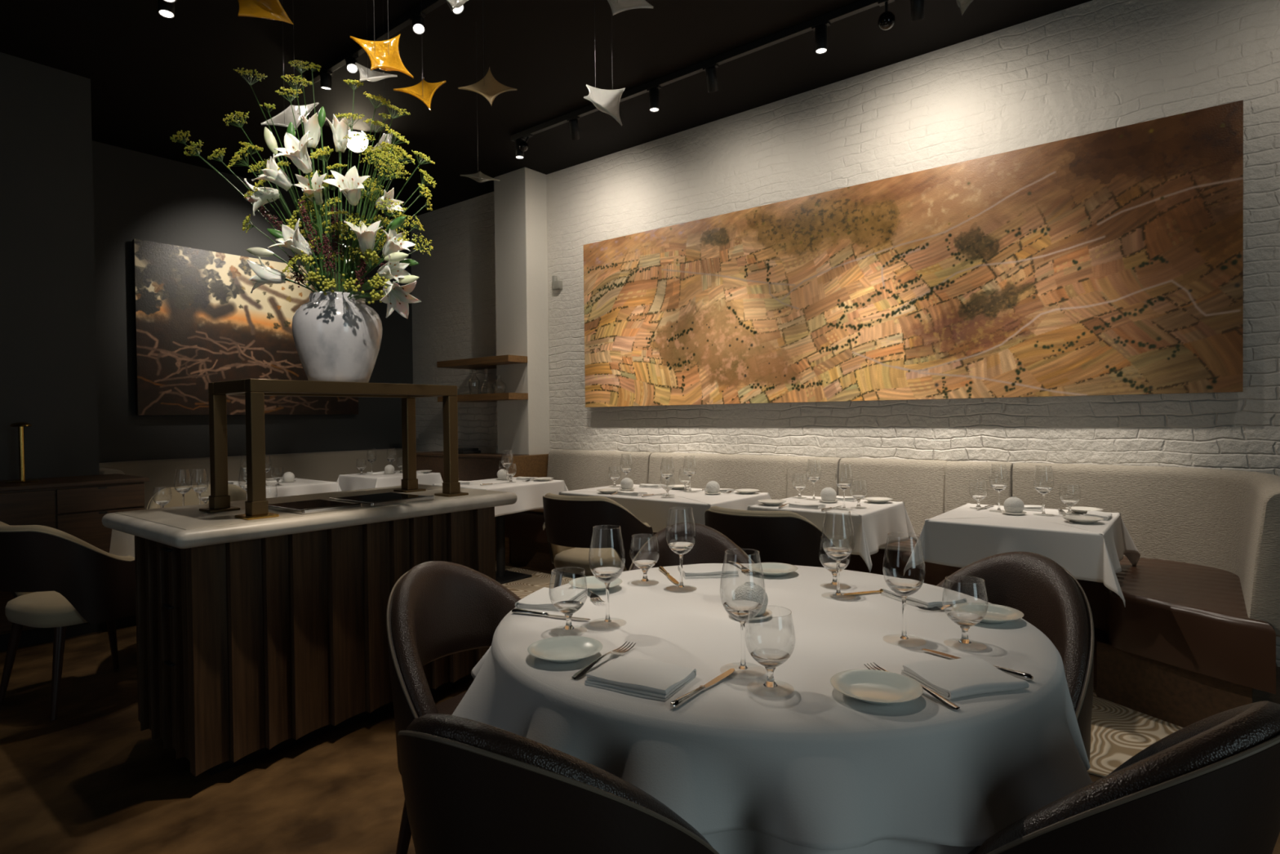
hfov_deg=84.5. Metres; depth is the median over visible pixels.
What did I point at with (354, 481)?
tablecloth
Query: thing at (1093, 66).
wall
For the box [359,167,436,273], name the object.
fennel
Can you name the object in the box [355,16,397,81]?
star
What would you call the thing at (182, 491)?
wine glass
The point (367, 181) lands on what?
fennel
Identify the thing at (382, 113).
fennel
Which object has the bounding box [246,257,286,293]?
flower
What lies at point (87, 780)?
floor
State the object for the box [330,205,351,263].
sprig
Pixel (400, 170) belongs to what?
fennel
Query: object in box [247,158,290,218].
fennel
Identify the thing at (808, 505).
folded napkin
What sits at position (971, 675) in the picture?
folded napkin
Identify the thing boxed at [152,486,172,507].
water glass
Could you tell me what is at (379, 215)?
fennel
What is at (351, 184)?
flower
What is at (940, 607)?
fork
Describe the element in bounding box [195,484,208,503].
water glass
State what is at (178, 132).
fennel
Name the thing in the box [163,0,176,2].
ceiling spotlight
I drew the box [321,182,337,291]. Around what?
fennel
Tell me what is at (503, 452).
wine glass
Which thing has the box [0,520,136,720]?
dining chair
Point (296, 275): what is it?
sprig
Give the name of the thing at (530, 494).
tablecloth
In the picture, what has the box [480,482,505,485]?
table knife
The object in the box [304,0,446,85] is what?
track
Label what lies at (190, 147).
fennel
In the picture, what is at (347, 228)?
fennel
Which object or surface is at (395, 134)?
fennel
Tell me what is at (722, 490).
folded napkin
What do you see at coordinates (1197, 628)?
banquette
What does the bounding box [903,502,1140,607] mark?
tablecloth
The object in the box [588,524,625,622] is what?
wine glass
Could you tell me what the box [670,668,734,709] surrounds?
table knife
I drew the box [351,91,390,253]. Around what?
fennel
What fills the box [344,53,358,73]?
track spotlight
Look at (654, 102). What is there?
track spotlight
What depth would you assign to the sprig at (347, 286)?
2.71 m
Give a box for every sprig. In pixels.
[259,205,314,271]
[285,216,322,291]
[287,254,315,292]
[297,199,330,291]
[297,250,324,292]
[303,267,328,291]
[316,275,336,295]
[321,233,336,292]
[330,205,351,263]
[341,273,360,294]
[347,253,368,297]
[348,248,377,295]
[349,273,390,297]
[349,288,385,304]
[355,260,386,299]
[359,231,413,295]
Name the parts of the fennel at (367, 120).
stem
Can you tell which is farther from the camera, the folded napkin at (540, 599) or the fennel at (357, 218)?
the fennel at (357, 218)
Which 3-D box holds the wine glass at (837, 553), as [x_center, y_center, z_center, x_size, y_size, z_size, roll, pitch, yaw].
[0.546,0.350,1.945,0.091,0.235,0.091,-1,1,-5]
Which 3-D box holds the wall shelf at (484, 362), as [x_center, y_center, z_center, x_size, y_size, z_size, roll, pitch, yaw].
[-1.402,-0.607,6.676,1.038,0.058,0.491,0,1,39]
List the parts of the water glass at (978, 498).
stem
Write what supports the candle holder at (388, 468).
on the tablecloth at (354, 481)
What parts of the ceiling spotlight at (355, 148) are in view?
ceiling plate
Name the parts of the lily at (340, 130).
stem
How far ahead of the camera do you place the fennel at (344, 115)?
2.84 m
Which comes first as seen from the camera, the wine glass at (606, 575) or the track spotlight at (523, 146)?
the wine glass at (606, 575)
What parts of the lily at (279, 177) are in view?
stem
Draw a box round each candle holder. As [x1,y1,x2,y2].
[281,471,296,482]
[383,464,395,474]
[496,468,509,479]
[618,477,635,490]
[704,480,721,494]
[732,582,772,620]
[818,487,838,502]
[1001,496,1026,515]
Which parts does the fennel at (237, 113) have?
stem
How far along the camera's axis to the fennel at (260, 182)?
2.81 m
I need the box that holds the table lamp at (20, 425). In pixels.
[4,422,39,483]
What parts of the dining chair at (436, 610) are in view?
leg, seat, backrest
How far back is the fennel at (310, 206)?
2.91 m
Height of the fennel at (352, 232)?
0.489 m
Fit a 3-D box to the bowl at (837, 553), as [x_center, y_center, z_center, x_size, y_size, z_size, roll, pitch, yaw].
[0.546,0.300,1.944,0.089,0.136,0.089,-1,1,-5]
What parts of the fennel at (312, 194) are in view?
stem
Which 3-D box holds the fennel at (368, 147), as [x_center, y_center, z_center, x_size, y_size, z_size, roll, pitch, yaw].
[-1.165,-0.736,2.923,0.290,0.826,0.093,0,1,39]
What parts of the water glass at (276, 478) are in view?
stem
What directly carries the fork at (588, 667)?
on the tablecloth at (961, 784)
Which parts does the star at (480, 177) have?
glass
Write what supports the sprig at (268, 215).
attached to the fennel at (190, 147)
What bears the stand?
on the counter
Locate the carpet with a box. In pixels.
[495,564,1183,777]
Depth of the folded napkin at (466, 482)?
5.31 m
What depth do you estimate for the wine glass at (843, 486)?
3.69 m
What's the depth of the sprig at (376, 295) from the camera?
2.75 m
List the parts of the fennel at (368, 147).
stem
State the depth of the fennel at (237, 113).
2.87 m
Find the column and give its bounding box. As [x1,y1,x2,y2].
[493,167,550,454]
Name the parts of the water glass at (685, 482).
stem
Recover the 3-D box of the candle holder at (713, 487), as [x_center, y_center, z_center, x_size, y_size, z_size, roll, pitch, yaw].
[0.461,0.383,4.465,0.109,0.084,0.109,0,1,18]
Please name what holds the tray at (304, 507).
on the counter
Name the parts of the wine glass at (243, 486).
stem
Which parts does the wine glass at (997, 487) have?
stem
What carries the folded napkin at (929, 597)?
on the tablecloth at (961, 784)
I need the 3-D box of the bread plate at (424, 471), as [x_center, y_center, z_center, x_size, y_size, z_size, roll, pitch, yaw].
[-2.033,0.421,6.623,0.157,0.020,0.157,-1,1,-15]
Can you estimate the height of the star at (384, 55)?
0.968 m
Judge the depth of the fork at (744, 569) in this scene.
2.27 m
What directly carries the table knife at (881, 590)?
on the tablecloth at (961, 784)
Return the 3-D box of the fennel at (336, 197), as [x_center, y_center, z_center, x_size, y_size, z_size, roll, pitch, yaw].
[-1.289,-0.649,2.961,0.070,0.652,0.062,0,1,39]
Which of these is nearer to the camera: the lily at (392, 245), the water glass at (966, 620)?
the water glass at (966, 620)
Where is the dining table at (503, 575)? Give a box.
[495,515,532,584]
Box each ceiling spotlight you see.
[157,0,177,17]
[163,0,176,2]
[346,129,370,152]
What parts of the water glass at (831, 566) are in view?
stem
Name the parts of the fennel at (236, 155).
stem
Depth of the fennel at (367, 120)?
2.85 m
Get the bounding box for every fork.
[570,641,635,679]
[582,586,604,603]
[728,560,755,573]
[863,662,959,709]
[915,604,955,610]
[1058,508,1065,513]
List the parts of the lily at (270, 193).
stem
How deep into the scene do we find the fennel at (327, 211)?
3.00 m
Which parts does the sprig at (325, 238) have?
stem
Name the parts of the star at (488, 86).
glass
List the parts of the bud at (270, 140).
stem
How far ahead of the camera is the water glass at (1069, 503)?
3.41 m
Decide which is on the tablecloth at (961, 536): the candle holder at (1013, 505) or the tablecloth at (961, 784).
the candle holder at (1013, 505)
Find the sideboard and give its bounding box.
[0,473,149,651]
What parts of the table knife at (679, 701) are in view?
handle, blade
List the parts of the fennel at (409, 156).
stem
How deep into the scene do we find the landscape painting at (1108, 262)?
4.25 m
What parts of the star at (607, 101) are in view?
glass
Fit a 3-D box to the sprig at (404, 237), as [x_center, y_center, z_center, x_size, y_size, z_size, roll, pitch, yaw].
[-1.147,-0.571,2.916,0.464,0.457,0.056,0,1,14]
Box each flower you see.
[244,178,279,215]
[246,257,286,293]
[251,153,292,191]
[267,217,313,257]
[274,130,313,173]
[292,170,327,204]
[297,112,326,148]
[321,165,369,205]
[325,113,351,152]
[343,219,382,254]
[374,187,404,213]
[376,250,410,283]
[379,280,421,318]
[382,228,417,257]
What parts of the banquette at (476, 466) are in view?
panel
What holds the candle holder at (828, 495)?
on the tablecloth at (872, 522)
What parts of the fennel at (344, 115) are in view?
stem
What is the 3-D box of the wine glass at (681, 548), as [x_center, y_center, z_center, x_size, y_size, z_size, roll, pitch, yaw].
[0.119,0.353,2.051,0.091,0.235,0.091,0,1,14]
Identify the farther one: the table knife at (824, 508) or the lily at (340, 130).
the table knife at (824, 508)
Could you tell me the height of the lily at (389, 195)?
0.638 m
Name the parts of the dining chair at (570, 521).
leg, seat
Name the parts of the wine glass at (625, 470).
stem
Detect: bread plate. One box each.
[416,470,431,473]
[527,635,602,663]
[533,476,553,480]
[568,575,622,591]
[596,488,620,493]
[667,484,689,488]
[734,488,759,493]
[747,562,798,576]
[757,499,786,505]
[830,668,923,705]
[863,497,893,502]
[951,602,1023,623]
[1062,515,1103,523]
[1065,506,1102,513]
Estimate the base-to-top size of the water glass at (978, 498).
0.143 m
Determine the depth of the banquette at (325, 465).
6.52 m
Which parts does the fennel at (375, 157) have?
stem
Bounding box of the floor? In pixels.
[0,560,1279,853]
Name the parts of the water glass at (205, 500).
stem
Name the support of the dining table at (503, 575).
on the carpet
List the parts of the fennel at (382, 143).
stem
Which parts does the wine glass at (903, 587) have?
stem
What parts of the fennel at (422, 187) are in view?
stem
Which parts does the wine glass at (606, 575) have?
stem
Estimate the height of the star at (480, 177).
0.960 m
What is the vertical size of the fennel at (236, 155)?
0.801 m
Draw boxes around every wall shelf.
[436,355,527,369]
[437,392,528,402]
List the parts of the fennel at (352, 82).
stem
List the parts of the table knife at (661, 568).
handle, blade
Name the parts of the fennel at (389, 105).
stem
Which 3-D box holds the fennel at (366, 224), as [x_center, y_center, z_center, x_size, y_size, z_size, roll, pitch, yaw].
[-1.166,-0.576,2.919,0.293,0.506,0.113,0,1,39]
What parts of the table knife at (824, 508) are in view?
handle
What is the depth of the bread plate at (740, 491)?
4.49 m
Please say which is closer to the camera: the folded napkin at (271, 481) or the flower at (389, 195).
the flower at (389, 195)
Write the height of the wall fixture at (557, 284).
0.125 m
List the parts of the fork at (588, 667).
handle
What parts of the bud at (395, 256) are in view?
stem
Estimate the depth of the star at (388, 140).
3.34 m
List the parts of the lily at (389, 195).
stem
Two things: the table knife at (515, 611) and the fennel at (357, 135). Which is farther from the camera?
the fennel at (357, 135)
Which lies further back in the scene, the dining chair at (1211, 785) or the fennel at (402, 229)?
the fennel at (402, 229)
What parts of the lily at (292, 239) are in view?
stem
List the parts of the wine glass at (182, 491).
stem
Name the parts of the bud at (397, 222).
stem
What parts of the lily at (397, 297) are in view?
stem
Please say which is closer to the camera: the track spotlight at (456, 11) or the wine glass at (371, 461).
the track spotlight at (456, 11)
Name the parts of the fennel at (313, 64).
stem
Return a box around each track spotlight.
[319,70,332,89]
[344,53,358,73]
[409,12,426,34]
[445,0,463,13]
[513,137,524,159]
[518,133,533,151]
[567,115,579,140]
[646,84,661,111]
[702,63,719,93]
[811,21,830,53]
[877,0,895,30]
[910,0,924,21]
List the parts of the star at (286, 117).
glass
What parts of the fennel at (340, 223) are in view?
stem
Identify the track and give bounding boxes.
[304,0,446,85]
[511,0,881,142]
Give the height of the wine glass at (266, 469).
0.235 m
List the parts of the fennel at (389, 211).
stem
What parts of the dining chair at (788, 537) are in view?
backrest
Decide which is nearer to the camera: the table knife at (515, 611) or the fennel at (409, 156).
the table knife at (515, 611)
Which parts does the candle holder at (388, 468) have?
globe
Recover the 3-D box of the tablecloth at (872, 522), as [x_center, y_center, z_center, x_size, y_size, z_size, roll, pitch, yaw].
[1.037,0.565,3.925,0.789,0.277,0.784,0,1,39]
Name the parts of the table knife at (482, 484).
handle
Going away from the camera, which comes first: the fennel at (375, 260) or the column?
the fennel at (375, 260)
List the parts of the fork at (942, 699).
handle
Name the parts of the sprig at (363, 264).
stem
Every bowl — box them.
[588,524,625,582]
[665,506,696,554]
[720,548,765,621]
[821,510,854,560]
[882,532,925,595]
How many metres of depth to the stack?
6.60 m
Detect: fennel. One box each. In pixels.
[169,129,301,263]
[183,139,319,290]
[207,147,319,289]
[222,111,291,214]
[226,145,311,268]
[233,67,302,217]
[239,142,311,265]
[241,213,319,291]
[244,179,320,291]
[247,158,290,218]
[259,102,313,248]
[263,160,316,269]
[275,86,321,273]
[280,74,319,253]
[281,254,322,288]
[288,59,313,173]
[291,200,320,271]
[293,242,326,291]
[297,169,324,271]
[297,188,322,239]
[299,229,319,267]
[301,203,321,261]
[302,206,324,275]
[305,61,324,279]
[309,146,329,262]
[311,148,333,278]
[312,211,332,279]
[314,219,331,268]
[316,252,342,278]
[319,173,333,284]
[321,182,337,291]
[322,196,341,238]
[324,221,348,292]
[326,163,347,291]
[326,209,347,291]
[333,255,354,272]
[335,112,364,267]
[337,226,353,268]
[338,230,359,281]
[342,79,363,259]
[342,132,375,284]
[342,213,367,288]
[347,118,389,282]
[347,146,390,276]
[347,246,377,276]
[349,145,382,278]
[350,180,384,277]
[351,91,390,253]
[351,101,410,275]
[351,151,408,274]
[351,223,386,280]
[352,198,407,279]
[352,235,386,284]
[353,256,378,284]
[354,112,391,263]
[355,128,409,261]
[355,157,386,257]
[355,188,379,260]
[357,145,414,263]
[357,160,411,271]
[357,228,386,279]
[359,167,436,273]
[359,175,383,221]
[360,188,384,255]
[361,150,435,263]
[364,197,432,274]
[364,217,408,269]
[365,141,400,219]
[365,142,405,226]
[365,212,416,268]
[366,154,401,224]
[367,161,402,226]
[367,183,432,262]
[368,145,395,209]
[369,214,391,231]
[369,233,433,278]
[370,215,424,267]
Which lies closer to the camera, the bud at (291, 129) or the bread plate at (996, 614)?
the bread plate at (996, 614)
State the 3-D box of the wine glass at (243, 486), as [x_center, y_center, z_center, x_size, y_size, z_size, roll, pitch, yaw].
[-2.293,0.352,4.116,0.091,0.235,0.091,0,1,25]
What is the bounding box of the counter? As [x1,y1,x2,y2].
[102,484,517,776]
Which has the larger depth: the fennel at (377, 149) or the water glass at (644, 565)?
the fennel at (377, 149)
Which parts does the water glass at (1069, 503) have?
stem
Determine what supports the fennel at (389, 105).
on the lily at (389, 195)
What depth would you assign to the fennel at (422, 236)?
2.84 m
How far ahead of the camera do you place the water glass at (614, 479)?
5.01 m
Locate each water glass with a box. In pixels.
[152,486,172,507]
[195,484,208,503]
[271,466,282,484]
[355,458,366,473]
[504,467,515,481]
[548,570,587,629]
[608,466,621,485]
[629,533,659,581]
[660,475,675,496]
[678,468,692,488]
[745,607,795,687]
[791,473,807,496]
[818,537,850,584]
[849,480,867,506]
[942,576,988,643]
[968,480,988,506]
[1058,484,1080,512]
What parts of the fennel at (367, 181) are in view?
stem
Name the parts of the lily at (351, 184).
stem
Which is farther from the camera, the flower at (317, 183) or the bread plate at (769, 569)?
the flower at (317, 183)
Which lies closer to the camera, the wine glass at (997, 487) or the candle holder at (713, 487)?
the wine glass at (997, 487)
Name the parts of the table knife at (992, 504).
handle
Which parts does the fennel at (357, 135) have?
stem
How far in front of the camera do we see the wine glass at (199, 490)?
3.98 m
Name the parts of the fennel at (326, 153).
stem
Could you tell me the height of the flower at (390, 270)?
0.130 m
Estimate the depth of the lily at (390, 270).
2.80 m
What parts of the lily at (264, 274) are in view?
stem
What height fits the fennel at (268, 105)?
0.996 m
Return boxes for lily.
[244,178,316,273]
[246,257,316,293]
[251,153,323,288]
[267,217,337,290]
[274,130,333,281]
[292,170,328,271]
[297,112,334,266]
[321,165,369,292]
[325,113,355,284]
[337,280,421,318]
[338,219,382,281]
[349,250,410,293]
[350,228,417,291]
[354,187,404,269]
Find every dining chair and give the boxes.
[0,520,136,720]
[146,484,246,509]
[386,560,520,853]
[397,713,719,853]
[542,493,653,587]
[628,522,754,570]
[704,506,838,567]
[936,551,1094,762]
[967,700,1279,853]
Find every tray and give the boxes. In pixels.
[268,499,361,514]
[328,492,434,506]
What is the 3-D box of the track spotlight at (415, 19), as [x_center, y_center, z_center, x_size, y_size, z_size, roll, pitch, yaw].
[-1.215,-2.201,3.860,0.069,0.103,0.109,-1,1,-30]
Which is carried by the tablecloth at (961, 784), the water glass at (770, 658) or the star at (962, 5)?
the water glass at (770, 658)
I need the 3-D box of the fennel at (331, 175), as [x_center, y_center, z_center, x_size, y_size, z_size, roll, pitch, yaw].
[-1.324,-0.702,2.983,0.173,0.759,0.089,0,1,39]
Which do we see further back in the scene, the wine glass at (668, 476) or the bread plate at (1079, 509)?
the wine glass at (668, 476)
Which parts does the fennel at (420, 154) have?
stem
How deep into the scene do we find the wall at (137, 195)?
6.13 m
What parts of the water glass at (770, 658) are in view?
stem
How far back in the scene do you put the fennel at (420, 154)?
2.86 m
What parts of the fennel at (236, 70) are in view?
stem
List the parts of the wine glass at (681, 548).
stem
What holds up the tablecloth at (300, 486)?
on the dining table
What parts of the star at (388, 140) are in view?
glass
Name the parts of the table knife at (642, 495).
handle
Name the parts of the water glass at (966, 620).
stem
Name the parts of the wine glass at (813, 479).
stem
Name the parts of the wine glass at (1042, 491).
stem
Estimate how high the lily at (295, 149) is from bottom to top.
0.838 m
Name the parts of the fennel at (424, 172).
stem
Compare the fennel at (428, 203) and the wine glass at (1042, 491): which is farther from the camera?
the wine glass at (1042, 491)
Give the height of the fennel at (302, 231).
0.535 m
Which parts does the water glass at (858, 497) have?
stem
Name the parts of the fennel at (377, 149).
stem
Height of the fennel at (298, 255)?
0.422 m
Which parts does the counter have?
finger pull, finger pull, finger pull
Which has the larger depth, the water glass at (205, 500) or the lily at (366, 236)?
the water glass at (205, 500)
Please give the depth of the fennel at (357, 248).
2.87 m
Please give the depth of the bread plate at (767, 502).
3.92 m
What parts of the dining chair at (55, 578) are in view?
leg, seat, leg, backrest, leg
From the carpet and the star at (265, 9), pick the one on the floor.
the carpet
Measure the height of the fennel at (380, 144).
0.857 m
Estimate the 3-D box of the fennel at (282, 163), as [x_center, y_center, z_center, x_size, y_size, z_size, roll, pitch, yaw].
[-1.352,-0.696,2.869,0.304,0.752,0.090,-1,1,-32]
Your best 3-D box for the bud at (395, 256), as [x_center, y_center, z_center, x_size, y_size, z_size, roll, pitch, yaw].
[-1.110,-0.503,2.855,0.465,0.360,0.043,0,1,30]
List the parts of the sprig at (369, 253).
stem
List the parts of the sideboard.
door, drawer, door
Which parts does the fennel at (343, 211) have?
stem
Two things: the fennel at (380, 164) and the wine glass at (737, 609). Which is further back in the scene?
the fennel at (380, 164)
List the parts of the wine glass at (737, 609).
stem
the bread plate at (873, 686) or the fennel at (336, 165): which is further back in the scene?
the fennel at (336, 165)
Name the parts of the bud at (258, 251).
stem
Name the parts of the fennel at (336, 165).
stem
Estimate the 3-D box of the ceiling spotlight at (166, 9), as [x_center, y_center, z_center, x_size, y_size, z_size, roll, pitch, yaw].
[-2.496,-2.223,3.716,0.101,0.106,0.101,0,1,39]
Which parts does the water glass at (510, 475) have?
stem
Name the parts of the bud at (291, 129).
stem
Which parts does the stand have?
post, foot plate, post, foot plate, frame, post, foot plate, post, foot plate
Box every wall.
[0,52,99,480]
[92,140,413,462]
[410,0,1279,666]
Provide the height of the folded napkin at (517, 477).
0.023 m
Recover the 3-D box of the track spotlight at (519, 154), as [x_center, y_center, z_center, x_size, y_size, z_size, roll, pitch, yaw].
[-0.952,-2.204,5.572,0.100,0.151,0.066,0,1,39]
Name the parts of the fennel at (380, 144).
stem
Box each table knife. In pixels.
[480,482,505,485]
[511,608,590,620]
[641,493,666,497]
[658,565,679,583]
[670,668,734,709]
[821,505,841,511]
[844,588,883,595]
[921,648,1033,680]
[975,503,994,509]
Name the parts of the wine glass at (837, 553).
stem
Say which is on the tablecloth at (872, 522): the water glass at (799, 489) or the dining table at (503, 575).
the water glass at (799, 489)
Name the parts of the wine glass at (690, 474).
stem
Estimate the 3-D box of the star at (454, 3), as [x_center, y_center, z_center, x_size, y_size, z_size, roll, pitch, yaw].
[-0.678,-1.880,2.599,0.101,0.799,0.191,-1,1,-34]
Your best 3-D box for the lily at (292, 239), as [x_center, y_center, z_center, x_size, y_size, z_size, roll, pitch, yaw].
[-1.333,-0.565,2.837,0.146,0.491,0.350,0,1,11]
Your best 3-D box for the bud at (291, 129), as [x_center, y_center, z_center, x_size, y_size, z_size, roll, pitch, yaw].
[-1.322,-0.762,2.886,0.031,0.882,0.254,0,1,25]
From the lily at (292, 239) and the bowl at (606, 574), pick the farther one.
the lily at (292, 239)
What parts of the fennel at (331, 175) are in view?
stem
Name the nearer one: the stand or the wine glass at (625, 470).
the stand
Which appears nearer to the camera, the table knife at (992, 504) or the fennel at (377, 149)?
the fennel at (377, 149)
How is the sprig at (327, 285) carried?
in the vase
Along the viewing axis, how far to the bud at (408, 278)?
2.80 m
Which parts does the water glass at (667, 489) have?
stem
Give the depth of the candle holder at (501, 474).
5.67 m
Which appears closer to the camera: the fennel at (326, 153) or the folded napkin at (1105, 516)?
the fennel at (326, 153)
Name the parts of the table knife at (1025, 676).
blade, handle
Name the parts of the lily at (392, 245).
stem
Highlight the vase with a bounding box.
[291,291,382,382]
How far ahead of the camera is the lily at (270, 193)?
2.84 m
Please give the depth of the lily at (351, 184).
2.73 m
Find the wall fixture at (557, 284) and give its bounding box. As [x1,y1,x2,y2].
[551,275,562,289]
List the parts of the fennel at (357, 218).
stem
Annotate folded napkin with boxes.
[227,480,246,484]
[266,479,283,483]
[366,471,385,474]
[458,480,479,484]
[515,476,536,480]
[515,586,586,611]
[584,656,696,701]
[616,490,647,496]
[639,483,666,488]
[677,563,738,578]
[704,488,734,493]
[788,502,826,509]
[835,495,857,501]
[880,586,967,608]
[901,655,1029,699]
[1022,505,1042,511]
[1083,510,1111,519]
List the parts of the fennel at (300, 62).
stem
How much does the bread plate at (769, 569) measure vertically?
0.020 m
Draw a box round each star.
[237,0,293,24]
[261,22,319,129]
[350,15,413,78]
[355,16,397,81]
[371,22,393,151]
[393,5,446,111]
[446,0,468,9]
[457,0,517,105]
[460,39,499,182]
[583,2,625,125]
[607,0,653,15]
[955,0,973,15]
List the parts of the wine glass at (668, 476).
stem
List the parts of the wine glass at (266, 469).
stem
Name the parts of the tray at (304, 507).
rail, glass plate, rail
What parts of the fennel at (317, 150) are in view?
stem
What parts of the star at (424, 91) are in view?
glass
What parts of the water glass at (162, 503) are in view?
stem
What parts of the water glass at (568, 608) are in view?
stem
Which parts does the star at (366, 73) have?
glass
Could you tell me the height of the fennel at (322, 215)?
0.601 m
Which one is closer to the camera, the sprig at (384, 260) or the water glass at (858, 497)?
the sprig at (384, 260)
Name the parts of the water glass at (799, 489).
stem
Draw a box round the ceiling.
[0,0,1092,217]
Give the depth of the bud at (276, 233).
2.81 m
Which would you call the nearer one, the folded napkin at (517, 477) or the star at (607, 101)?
the star at (607, 101)
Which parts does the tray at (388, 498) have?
rail, glass plate, rail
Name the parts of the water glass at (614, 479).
stem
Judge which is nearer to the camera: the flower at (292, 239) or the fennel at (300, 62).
the flower at (292, 239)
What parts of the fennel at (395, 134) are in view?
stem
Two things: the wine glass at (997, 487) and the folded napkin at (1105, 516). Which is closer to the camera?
the folded napkin at (1105, 516)
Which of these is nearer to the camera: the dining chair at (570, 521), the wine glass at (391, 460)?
the dining chair at (570, 521)
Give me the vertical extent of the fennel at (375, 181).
0.760 m
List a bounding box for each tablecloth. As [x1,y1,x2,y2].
[109,528,134,556]
[235,477,342,497]
[336,470,443,490]
[432,476,568,516]
[452,563,1092,849]
[542,484,771,532]
[746,495,917,572]
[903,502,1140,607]
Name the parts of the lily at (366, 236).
stem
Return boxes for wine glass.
[173,469,192,506]
[190,468,208,504]
[238,466,247,499]
[265,454,271,484]
[366,457,375,471]
[386,447,395,465]
[501,450,512,479]
[502,452,513,478]
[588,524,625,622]
[619,457,632,477]
[660,457,674,493]
[665,506,696,586]
[683,457,696,490]
[720,548,765,669]
[805,458,821,498]
[821,510,854,595]
[835,463,853,507]
[882,532,925,639]
[989,464,1008,510]
[1032,465,1053,513]
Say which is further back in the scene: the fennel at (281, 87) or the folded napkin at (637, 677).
the fennel at (281, 87)
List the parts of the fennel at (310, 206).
stem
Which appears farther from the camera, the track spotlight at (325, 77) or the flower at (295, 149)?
the track spotlight at (325, 77)
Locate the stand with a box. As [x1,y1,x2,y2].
[199,378,468,519]
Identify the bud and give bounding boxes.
[245,247,319,291]
[263,127,317,271]
[266,228,321,291]
[286,121,325,291]
[317,106,330,289]
[347,216,405,291]
[348,252,408,293]
[357,275,418,293]
[363,258,418,284]
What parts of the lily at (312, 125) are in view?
stem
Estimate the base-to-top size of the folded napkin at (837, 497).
0.023 m
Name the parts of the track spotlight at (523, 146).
globe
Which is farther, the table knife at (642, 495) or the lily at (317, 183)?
the table knife at (642, 495)
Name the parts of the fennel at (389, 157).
stem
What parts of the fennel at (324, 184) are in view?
stem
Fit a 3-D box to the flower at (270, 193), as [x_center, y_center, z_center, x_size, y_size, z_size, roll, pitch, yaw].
[-1.547,-0.919,2.832,0.159,0.154,0.131,-1,1,0]
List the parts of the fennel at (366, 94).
stem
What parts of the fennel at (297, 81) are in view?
stem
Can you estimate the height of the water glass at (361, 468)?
0.143 m
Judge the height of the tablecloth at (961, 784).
0.348 m
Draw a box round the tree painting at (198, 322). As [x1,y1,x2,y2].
[132,239,358,415]
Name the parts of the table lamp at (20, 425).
lamp shade, stem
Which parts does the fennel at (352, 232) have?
stem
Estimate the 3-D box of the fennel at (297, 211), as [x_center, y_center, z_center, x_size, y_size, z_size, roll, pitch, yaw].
[-1.333,-0.623,2.922,0.099,0.603,0.211,0,1,39]
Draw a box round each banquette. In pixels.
[98,448,402,509]
[416,451,548,563]
[504,448,1279,727]
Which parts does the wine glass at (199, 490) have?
stem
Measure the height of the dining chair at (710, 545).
0.834 m
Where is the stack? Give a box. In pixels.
[457,447,480,453]
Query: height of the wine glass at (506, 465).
0.235 m
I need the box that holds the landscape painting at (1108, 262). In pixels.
[583,100,1243,407]
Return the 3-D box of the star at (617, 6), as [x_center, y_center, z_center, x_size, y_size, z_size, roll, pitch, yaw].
[-0.065,-1.903,2.699,0.184,0.769,0.139,-1,1,-35]
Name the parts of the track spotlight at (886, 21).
stem, globe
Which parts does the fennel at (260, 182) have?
stem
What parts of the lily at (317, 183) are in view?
stem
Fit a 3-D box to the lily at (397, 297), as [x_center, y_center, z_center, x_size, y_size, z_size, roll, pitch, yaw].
[-1.079,-0.454,2.855,0.513,0.262,0.178,0,1,39]
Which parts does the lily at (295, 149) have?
stem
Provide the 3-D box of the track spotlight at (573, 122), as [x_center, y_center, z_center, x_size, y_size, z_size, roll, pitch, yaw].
[-0.493,-2.206,5.225,0.093,0.148,0.136,-1,1,-7]
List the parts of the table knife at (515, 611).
handle, blade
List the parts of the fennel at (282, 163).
stem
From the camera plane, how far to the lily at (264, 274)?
2.90 m
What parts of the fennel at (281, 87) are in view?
stem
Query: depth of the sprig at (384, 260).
2.84 m
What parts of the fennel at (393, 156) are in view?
stem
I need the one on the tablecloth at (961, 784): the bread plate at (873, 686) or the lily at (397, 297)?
the bread plate at (873, 686)
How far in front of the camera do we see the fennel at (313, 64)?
2.96 m
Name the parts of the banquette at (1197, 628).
panel, panel, panel, panel, seat, panel, panel, panel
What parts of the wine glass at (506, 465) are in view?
stem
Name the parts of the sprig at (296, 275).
stem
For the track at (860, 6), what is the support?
attached to the ceiling
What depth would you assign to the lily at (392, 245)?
2.82 m
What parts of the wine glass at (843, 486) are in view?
stem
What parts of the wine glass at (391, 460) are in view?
stem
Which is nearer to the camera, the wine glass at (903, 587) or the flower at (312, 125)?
the wine glass at (903, 587)
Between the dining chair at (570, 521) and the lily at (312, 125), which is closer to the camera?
the lily at (312, 125)
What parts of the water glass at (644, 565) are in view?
stem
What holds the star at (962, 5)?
hanging from the ceiling
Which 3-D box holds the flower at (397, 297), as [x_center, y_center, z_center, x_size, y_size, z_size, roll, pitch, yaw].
[-0.938,-0.502,2.744,0.151,0.157,0.151,-1,1,-5]

